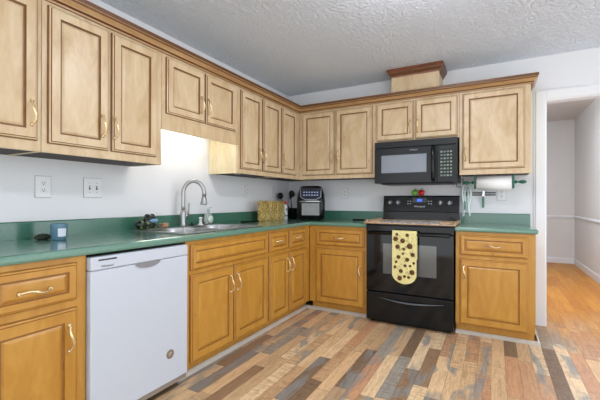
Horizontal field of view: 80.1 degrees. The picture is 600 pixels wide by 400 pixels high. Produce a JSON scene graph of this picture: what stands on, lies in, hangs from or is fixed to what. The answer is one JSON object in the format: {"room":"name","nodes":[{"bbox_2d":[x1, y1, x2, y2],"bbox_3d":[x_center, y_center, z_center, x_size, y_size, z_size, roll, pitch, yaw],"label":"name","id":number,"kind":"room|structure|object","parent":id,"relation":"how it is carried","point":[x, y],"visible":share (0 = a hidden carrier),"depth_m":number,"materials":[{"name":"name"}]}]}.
{"room":"kitchen","nodes":[
{"label":"kitchen","id":0,"kind":"room"},
{"bbox_2d":[0,0,288,222],"bbox_3d":[-1.407,-0.091,2.292,0.100,2.445,5.300,0,0,29],"label":"wall","id":1,"kind":"structure","parent":0,"point":[127,191],"depth_m":2.59,"materials":[{"name":"white paint"}]},
{"bbox_2d":[0,0,40,155],"bbox_3d":[-1.522,-0.621,1.569,0.384,0.768,0.556,0,0,29],"label":"upper cabinet","id":2,"kind":"object","parent":1,"relation":"attached to","point":[20,20],"visible":1,"depth_m":1.66,"materials":[{"name":"brown wood"}]},
{"bbox_2d":[35,175,50,197],"bbox_3d":[-1.476,-0.076,2.051,0.008,0.126,0.084,0,0,29],"label":"wall outlet","id":3,"kind":"object","parent":1,"relation":"attached to","point":[42,183],"visible":1,"depth_m":2.05,"materials":[{"name":"white plastic"}]},
{"bbox_2d":[40,181,46,185],"bbox_3d":[-1.474,-0.096,2.050,0.002,0.028,0.032,0,0,29],"label":"socket","id":4,"kind":"object","parent":3,"relation":"attached to","point":[42,183],"depth_m":2.05,"materials":[{"name":"white plastic"}]},
{"bbox_2d":[40,188,46,192],"bbox_3d":[-1.474,-0.056,2.050,0.002,0.028,0.032,0,0,29],"label":"socket","id":5,"kind":"object","parent":3,"relation":"attached to","point":[42,190],"depth_m":2.05,"materials":[{"name":"white plastic"}]},
{"bbox_2d":[10,0,160,166],"bbox_3d":[-1.217,-0.620,2.130,0.384,0.768,0.717,0,0,29],"label":"upper cabinet","id":6,"kind":"object","parent":1,"relation":"attached to","point":[101,86],"visible":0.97,"depth_m":1.98,"materials":[{"name":"brown wood"}]},
{"bbox_2d":[83,178,101,197],"bbox_3d":[-1.335,-0.079,2.304,0.016,0.126,0.122,0,0,29],"label":"wall switch","id":7,"kind":"object","parent":1,"relation":"attached to","point":[92,187],"visible":1,"depth_m":2.30,"materials":[{"name":"white plastic"}]},
{"bbox_2d":[0,210,383,240],"bbox_3d":[-0.409,0.171,2.740,1.225,0.098,3.356,0,0,29],"label":"backsplash","id":8,"kind":"structure","parent":1,"relation":"attached to","point":[9,231],"depth_m":2.42,"materials":[{"name":"green laminate"}]},
{"bbox_2d":[161,52,237,144],"bbox_3d":[-0.852,-0.740,2.800,0.384,0.525,0.804,0,0,29],"label":"upper cabinet","id":9,"kind":"object","parent":1,"relation":"attached to","point":[195,102],"visible":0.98,"depth_m":2.65,"materials":[{"name":"brown wood"}]},
{"bbox_2d":[209,87,280,178],"bbox_3d":[-0.492,-0.617,3.462,0.384,0.768,0.699,0,0,29],"label":"upper cabinet","id":10,"kind":"object","parent":1,"relation":"attached to","point":[257,154],"visible":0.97,"depth_m":3.26,"materials":[{"name":"brown wood"}]},
{"bbox_2d":[245,185,248,196],"bbox_3d":[-0.553,-0.092,3.748,0.008,0.122,0.076,0,0,29],"label":"wall outlet","id":11,"kind":"object","parent":1,"relation":"attached to","point":[246,186],"visible":1,"depth_m":3.74,"materials":[{"name":"white plastic"}]},
{"bbox_2d":[273,187,275,197],"bbox_3d":[-0.299,-0.091,4.216,0.008,0.122,0.076,0,0,29],"label":"wall outlet","id":12,"kind":"object","parent":1,"relation":"attached to","point":[274,188],"visible":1,"depth_m":4.21,"materials":[{"name":"white plastic"}]},
{"bbox_2d":[255,105,305,181],"bbox_3d":[-0.150,-0.615,4.092,0.384,0.768,0.730,0,0,29],"label":"upper cabinet","id":13,"kind":"object","parent":1,"relation":"attached to","point":[289,172],"visible":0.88,"depth_m":3.86,"materials":[{"name":"brown wood"}]},
{"bbox_2d":[100,0,599,95],"bbox_3d":[0.528,-1.350,1.242,4.500,0.080,5.300,0,0,29],"label":"ceiling","id":14,"kind":"structure","parent":0,"point":[291,47],"depth_m":2.80,"materials":[{"name":"white paint"}]},
{"bbox_2d":[146,262,599,399],"bbox_3d":[1.522,1.169,2.974,4.400,0.060,9.300,0,0,29],"label":"floor","id":15,"kind":"structure","parent":0,"point":[313,354],"depth_m":2.51,"materials":[{"name":"brown wood"}]},
{"bbox_2d":[0,255,85,399],"bbox_3d":[-1.348,0.694,1.600,0.665,0.874,0.445,0,0,29],"label":"base cabinet","id":16,"kind":"object","parent":15,"relation":"on","point":[43,303],"visible":0.97,"depth_m":1.49,"materials":[{"name":"brown wood"}]},
{"bbox_2d":[86,243,186,399],"bbox_3d":[-1.095,0.699,2.060,0.615,0.864,0.597,0,0,29],"label":"dishwasher","id":17,"kind":"object","parent":15,"relation":"on","point":[136,299],"visible":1,"depth_m":1.86,"materials":[{"name":"white metal"}]},
{"bbox_2d":[182,231,266,369],"bbox_3d":[-0.735,0.696,2.728,0.664,0.874,0.904,0,0,29],"label":"base cabinet","id":18,"kind":"object","parent":15,"relation":"on","point":[227,276],"visible":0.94,"depth_m":2.49,"materials":[{"name":"brown wood"}]},
{"bbox_2d":[0,210,383,266],"bbox_3d":[-0.409,0.190,2.740,1.225,0.137,3.356,0,0,29],"label":"countertop","id":19,"kind":"structure","parent":18,"relation":"on","point":[91,236],"depth_m":2.13,"materials":[{"name":"green laminate"}]},
{"bbox_2d":[33,234,50,239],"bbox_3d":[-1.407,0.200,1.950,0.060,0.033,0.088,0,0,29],"label":"sponge","id":20,"kind":"object","parent":19,"relation":"on","point":[39,236],"visible":0.94,"depth_m":1.93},
{"bbox_2d":[50,223,67,239],"bbox_3d":[-1.313,0.173,1.942,0.083,0.088,0.082,0,0,29],"label":"candle jar","id":21,"kind":"object","parent":19,"relation":"on","point":[58,231],"visible":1,"depth_m":1.91,"materials":[{"name":"blue glass"}]},
{"bbox_2d":[179,179,206,226],"bbox_3d":[-0.859,0.021,2.871,0.216,0.379,0.065,0,0,-9],"label":"faucet","id":22,"kind":"object","parent":19,"relation":"on","point":[183,215],"visible":1,"depth_m":2.85,"materials":[{"name":"metal"}]},
{"bbox_2d":[131,223,261,234],"bbox_3d":[-0.749,0.300,2.741,0.520,0.176,0.850,0,0,29],"label":"sink","id":23,"kind":"object","parent":19,"relation":"in","point":[204,228],"visible":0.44,"depth_m":2.75,"materials":[{"name":"metal"}]},
{"bbox_2d":[135,214,157,229],"bbox_3d":[-1.084,0.153,2.521,0.114,0.111,0.145,0,0,29],"label":"holder","id":24,"kind":"object","parent":23,"relation":"on","point":[148,221],"visible":1,"depth_m":2.50,"materials":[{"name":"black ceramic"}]},
{"bbox_2d":[158,223,168,227],"bbox_3d":[-0.996,0.187,2.620,0.047,0.039,0.080,0,0,29],"label":"scrubber","id":25,"kind":"object","parent":23,"relation":"on","point":[162,225],"visible":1,"depth_m":2.61,"materials":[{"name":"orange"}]},
{"bbox_2d":[204,207,212,223],"bbox_3d":[-0.799,0.136,3.116,0.064,0.152,0.096,0,0,29],"label":"soap bottle","id":26,"kind":"object","parent":23,"relation":"on","point":[208,218],"visible":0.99,"depth_m":3.09,"materials":[{"name":"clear plastic"}]},
{"bbox_2d":[240,220,259,222],"bbox_3d":[-0.495,0.212,3.532,0.096,0.015,0.196,0,0,29],"label":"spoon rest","id":27,"kind":"object","parent":19,"relation":"on","point":[247,221],"visible":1,"depth_m":3.47,"materials":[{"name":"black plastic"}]},
{"bbox_2d":[257,201,270,220],"bbox_3d":[-0.377,0.115,3.743,0.050,0.210,0.178,0,0,29],"label":"tin","id":28,"kind":"object","parent":19,"relation":"on","point":[264,207],"visible":0.96,"depth_m":3.71,"materials":[{"name":"gold"}]},
{"bbox_2d":[270,201,277,219],"bbox_3d":[-0.295,0.116,3.892,0.050,0.210,0.122,0,0,29],"label":"tin","id":29,"kind":"object","parent":19,"relation":"on","point":[274,204],"visible":0.81,"depth_m":3.88,"materials":[{"name":"gold"}]},
{"bbox_2d":[278,201,283,219],"bbox_3d":[-0.232,0.116,4.009,0.050,0.210,0.116,0,0,29],"label":"tin","id":30,"kind":"object","parent":19,"relation":"on","point":[280,203],"visible":0.7,"depth_m":3.99,"materials":[{"name":"gold"}]},
{"bbox_2d":[284,201,287,218],"bbox_3d":[-0.168,0.116,4.122,0.052,0.211,0.052,0,0,29],"label":"bottle","id":31,"kind":"object","parent":19,"relation":"on","point":[285,202],"visible":0.8,"depth_m":4.10,"materials":[{"name":"white plastic"}]},
{"bbox_2d":[288,208,296,218],"bbox_3d":[-0.082,0.159,4.292,0.128,0.125,0.128,0,0,29],"label":"utensil crock","id":32,"kind":"object","parent":19,"relation":"on","point":[292,212],"visible":0.78,"depth_m":4.24,"materials":[{"name":"black ceramic"}]},
{"bbox_2d":[278,193,289,207],"bbox_3d":[-0.157,0.059,4.254,0.272,0.292,0.065,0,0,-33],"label":"slotted turner","id":33,"kind":"object","parent":32,"relation":"in","point":[280,195],"visible":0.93,"depth_m":4.18,"materials":[{"name":"black plastic"}]},
{"bbox_2d":[289,190,294,207],"bbox_3d":[-0.100,0.043,4.320,0.076,0.317,0.068,0,0,29],"label":"ladle","id":34,"kind":"object","parent":32,"relation":"in","point":[291,193],"visible":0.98,"depth_m":4.30,"materials":[{"name":"black plastic"}]},
{"bbox_2d":[289,190,294,198],"bbox_3d":[-0.100,-0.064,4.320,0.076,0.104,0.068,0,0,29],"label":"bowl","id":35,"kind":"object","parent":34,"relation":"on","point":[291,194],"depth_m":4.30,"materials":[{"name":"black plastic"}]},
{"bbox_2d":[297,186,324,219],"bbox_3d":[0.125,0.032,4.031,0.318,0.380,0.346,0,0,5],"label":"air fryer","id":36,"kind":"object","parent":19,"relation":"on","point":[310,199],"visible":0.99,"depth_m":3.92,"materials":[{"name":"black plastic"}]},
{"bbox_2d":[178,304,366,381],"bbox_3d":[-0.051,1.120,2.837,0.686,0.030,1.762,0,0,29],"label":"baseboard","id":37,"kind":"structure","parent":15,"relation":"on","point":[212,359],"depth_m":2.98,"materials":[{"name":"white wood"}]},
{"bbox_2d":[260,226,306,329],"bbox_3d":[-0.342,0.698,3.449,0.665,0.874,0.735,0,0,29],"label":"base cabinet","id":38,"kind":"object","parent":15,"relation":"on","point":[286,248],"visible":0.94,"depth_m":3.23,"materials":[{"name":"brown wood"}]},
{"bbox_2d":[301,226,308,306],"bbox_3d":[0.055,0.699,3.719,0.110,0.874,0.114,0,0,29],"label":"cabinet filler","id":39,"kind":"object","parent":15,"relation":"on","point":[303,304],"visible":0.18,"depth_m":3.66,"materials":[{"name":"brown wood"}]},
{"bbox_2d":[310,225,367,313],"bbox_3d":[0.500,0.700,3.776,0.607,0.874,0.665,0,0,29],"label":"base cabinet","id":40,"kind":"object","parent":15,"relation":"on","point":[338,255],"visible":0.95,"depth_m":3.51,"materials":[{"name":"brown wood"}]},
{"bbox_2d":[366,196,459,332],"bbox_3d":[1.088,0.546,3.408,0.758,1.181,0.694,0,0,29],"label":"range","id":41,"kind":"object","parent":15,"relation":"on","point":[428,302],"visible":0.85,"depth_m":3.18,"materials":[{"name":"black metal"}]},
{"bbox_2d":[392,230,416,283],"bbox_3d":[0.915,0.500,3.120,0.208,0.464,0.046,0,0,29],"label":"dish towel","id":42,"kind":"object","parent":41,"relation":"hanging from","point":[404,243],"visible":1,"depth_m":3.10,"materials":[{"name":"yellow fabric"}]},
{"bbox_2d":[366,223,454,234],"bbox_3d":[1.103,0.258,3.434,0.758,0.076,0.635,0,0,29],"label":"cooktop","id":43,"kind":"object","parent":41,"relation":"in","point":[427,229],"depth_m":3.13,"materials":[{"name":"black ceramic"}]},
{"bbox_2d":[364,216,460,225],"bbox_3d":[1.076,0.193,3.390,0.786,0.052,0.538,0,0,29],"label":"board","id":44,"kind":"object","parent":41,"relation":"on","point":[376,220],"visible":1,"depth_m":3.30,"materials":[{"name":"beige wood"}]},
{"bbox_2d":[412,188,417,195],"bbox_3d":[1.197,-0.085,3.717,0.065,0.081,0.041,0,0,29],"label":"pepper shaker","id":45,"kind":"object","parent":41,"relation":"on","point":[414,192],"visible":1,"depth_m":3.70,"materials":[{"name":"green ceramic"}]},
{"bbox_2d":[418,188,424,195],"bbox_3d":[1.256,-0.085,3.685,0.066,0.081,0.041,0,0,29],"label":"pepper shaker","id":46,"kind":"object","parent":41,"relation":"on","point":[421,192],"visible":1,"depth_m":3.67,"materials":[{"name":"red ceramic"}]},
{"bbox_2d":[456,231,534,340],"bbox_3d":[1.697,0.703,3.125,0.566,0.874,0.665,0,0,29],"label":"base cabinet","id":47,"kind":"object","parent":15,"relation":"on","point":[495,272],"visible":0.98,"depth_m":2.86,"materials":[{"name":"brown wood"}]},
{"bbox_2d":[455,213,537,233],"bbox_3d":[1.710,0.196,3.137,0.588,0.137,0.634,0,0,29],"label":"countertop","id":48,"kind":"structure","parent":47,"relation":"on","point":[477,222],"depth_m":3.28,"materials":[{"name":"green laminate"}]},
{"bbox_2d":[456,328,540,346],"bbox_3d":[1.733,1.124,3.154,0.611,0.030,0.540,0,0,29],"label":"baseboard","id":49,"kind":"structure","parent":47,"relation":"attached to","point":[493,336],"depth_m":2.91,"materials":[{"name":"white wood"}]},
{"bbox_2d":[288,47,599,292],"bbox_3d":[1.811,-0.083,3.502,4.400,2.445,0.100,0,0,29],"label":"wall","id":50,"kind":"structure","parent":0,"point":[581,67],"depth_m":3.49,"materials":[{"name":"white paint"}]},
{"bbox_2d":[299,104,375,180],"bbox_3d":[0.445,-0.614,3.967,0.889,0.768,0.384,0,0,29],"label":"upper cabinet","id":51,"kind":"object","parent":50,"relation":"attached to","point":[335,144],"visible":0.98,"depth_m":3.81,"materials":[{"name":"brown wood"}]},
{"bbox_2d":[45,0,538,113],"bbox_3d":[0.306,-1.021,2.260,2.276,0.077,3.517,0,0,29],"label":"crown molding","id":52,"kind":"structure","parent":51,"relation":"attached to","point":[86,9],"depth_m":2.99,"materials":[{"name":"brown wood"}]},
{"bbox_2d":[342,188,347,198],"bbox_3d":[0.522,-0.078,4.141,0.076,0.122,0.008,0,0,29],"label":"wall outlet","id":53,"kind":"object","parent":50,"relation":"attached to","point":[344,190],"visible":1,"depth_m":4.14,"materials":[{"name":"white plastic"}]},
{"bbox_2d":[376,93,459,142],"bbox_3d":[1.180,-0.785,3.568,0.779,0.423,0.384,0,0,29],"label":"upper cabinet","id":54,"kind":"object","parent":50,"relation":"attached to","point":[434,116],"visible":0.93,"depth_m":3.41,"materials":[{"name":"brown wood"}]},
{"bbox_2d":[386,60,446,92],"bbox_3d":[1.180,-1.151,3.600,0.531,0.305,0.330,0,0,29],"label":"duct cover","id":55,"kind":"object","parent":54,"relation":"on","point":[432,74],"visible":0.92,"depth_m":3.48,"materials":[{"name":"brown wood"}]},
{"bbox_2d":[375,137,460,185],"bbox_3d":[1.161,-0.362,3.535,0.760,0.420,0.458,0,0,29],"label":"microwave","id":56,"kind":"object","parent":54,"relation":"attached to","point":[433,161],"visible":0.99,"depth_m":3.37,"materials":[{"name":"black plastic"}]},
{"bbox_2d":[466,192,495,195],"bbox_3d":[1.737,-0.058,3.476,0.305,0.036,0.014,0,0,29],"label":"bar","id":57,"kind":"object","parent":50,"relation":"attached to","point":[473,193],"visible":0.82,"depth_m":3.45,"materials":[{"name":"grey metal"}]},
{"bbox_2d":[461,184,471,215],"bbox_3d":[1.634,-0.011,3.500,0.100,0.343,0.030,0,0,29],"label":"tongs","id":58,"kind":"object","parent":57,"relation":"hanging from","point":[463,192],"visible":0.9,"depth_m":3.49,"materials":[{"name":"silver metal"}]},
{"bbox_2d":[482,190,484,207],"bbox_3d":[1.770,-0.015,3.444,0.023,0.180,0.012,0,0,29],"label":"paring knife","id":59,"kind":"object","parent":57,"relation":"attached to","point":[483,190],"visible":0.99,"depth_m":3.44,"materials":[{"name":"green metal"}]},
{"bbox_2d":[459,84,530,176],"bbox_3d":[1.765,-0.612,3.250,0.550,0.768,0.384,0,0,29],"label":"upper cabinet","id":60,"kind":"object","parent":50,"relation":"attached to","point":[495,138],"visible":1,"depth_m":3.11,"materials":[{"name":"brown wood"}]},
{"bbox_2d":[463,174,526,188],"bbox_3d":[1.762,-0.174,3.244,0.512,0.142,0.068,0,0,29],"label":"paper towel holder","id":61,"kind":"object","parent":60,"relation":"attached to","point":[474,181],"visible":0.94,"depth_m":3.16,"materials":[{"name":"green paint"}]},
{"bbox_2d":[476,175,511,189],"bbox_3d":[1.762,-0.158,3.244,0.276,0.132,0.132,0,0,29],"label":"paper towel roll","id":62,"kind":"object","parent":61,"relation":"on","point":[493,182],"visible":1,"depth_m":3.19,"materials":[{"name":"white paper"}]},
{"bbox_2d":[461,213,529,224],"bbox_3d":[1.855,0.177,3.407,0.582,0.098,0.020,0,0,29],"label":"backsplash","id":63,"kind":"structure","parent":50,"relation":"attached to","point":[491,218],"depth_m":3.39,"materials":[{"name":"green laminate"}]},
{"bbox_2d":[497,190,505,199],"bbox_3d":[1.913,-0.057,3.384,0.076,0.122,0.008,0,0,29],"label":"wall outlet","id":64,"kind":"object","parent":50,"relation":"attached to","point":[501,194],"visible":0.88,"depth_m":3.38,"materials":[{"name":"white plastic"}]},
{"bbox_2d":[533,84,599,326],"bbox_3d":[2.544,0.069,3.096,0.875,2.145,0.123,0,0,29],"label":"trim","id":65,"kind":"structure","parent":50,"relation":"attached to","point":[541,98],"depth_m":3.22,"materials":[{"name":"white paint"}]},
{"bbox_2d":[547,119,574,257],"bbox_3d":[4.236,-0.152,6.850,1.660,2.600,0.100,0,0,29],"label":"wall","id":66,"kind":"structure","parent":0,"point":[560,134],"depth_m":6.50,"materials":[{"name":"white paint"}]},
{"bbox_2d":[547,98,595,121],"bbox_3d":[3.284,-1.485,5.094,1.860,0.060,4.100,0,0,29],"label":"ceiling","id":67,"kind":"structure","parent":0,"point":[568,110],"depth_m":5.72,"materials":[{"name":"paint"}]},
{"bbox_2d":[575,98,599,275],"bbox_3d":[4.053,-0.154,4.673,0.100,2.600,4.100,0,0,29],"label":"wall","id":68,"kind":"structure","parent":0,"point":[587,124],"depth_m":5.49,"materials":[{"name":"white paint"}]},
{"bbox_2d":[547,257,599,283],"bbox_3d":[3.263,1.095,5.055,1.650,0.100,3.980,0,0,29],"label":"baseboard","id":69,"kind":"structure","parent":68,"relation":"attached to","point":[593,275],"depth_m":6.18,"materials":[{"name":"white paint"}]},
{"bbox_2d":[547,215,599,223],"bbox_3d":[3.265,0.302,5.055,1.650,0.055,3.980,0,0,29],"label":"trim","id":70,"kind":"structure","parent":68,"relation":"attached to","point":[548,216],"depth_m":6.29,"materials":[{"name":"white paint"}]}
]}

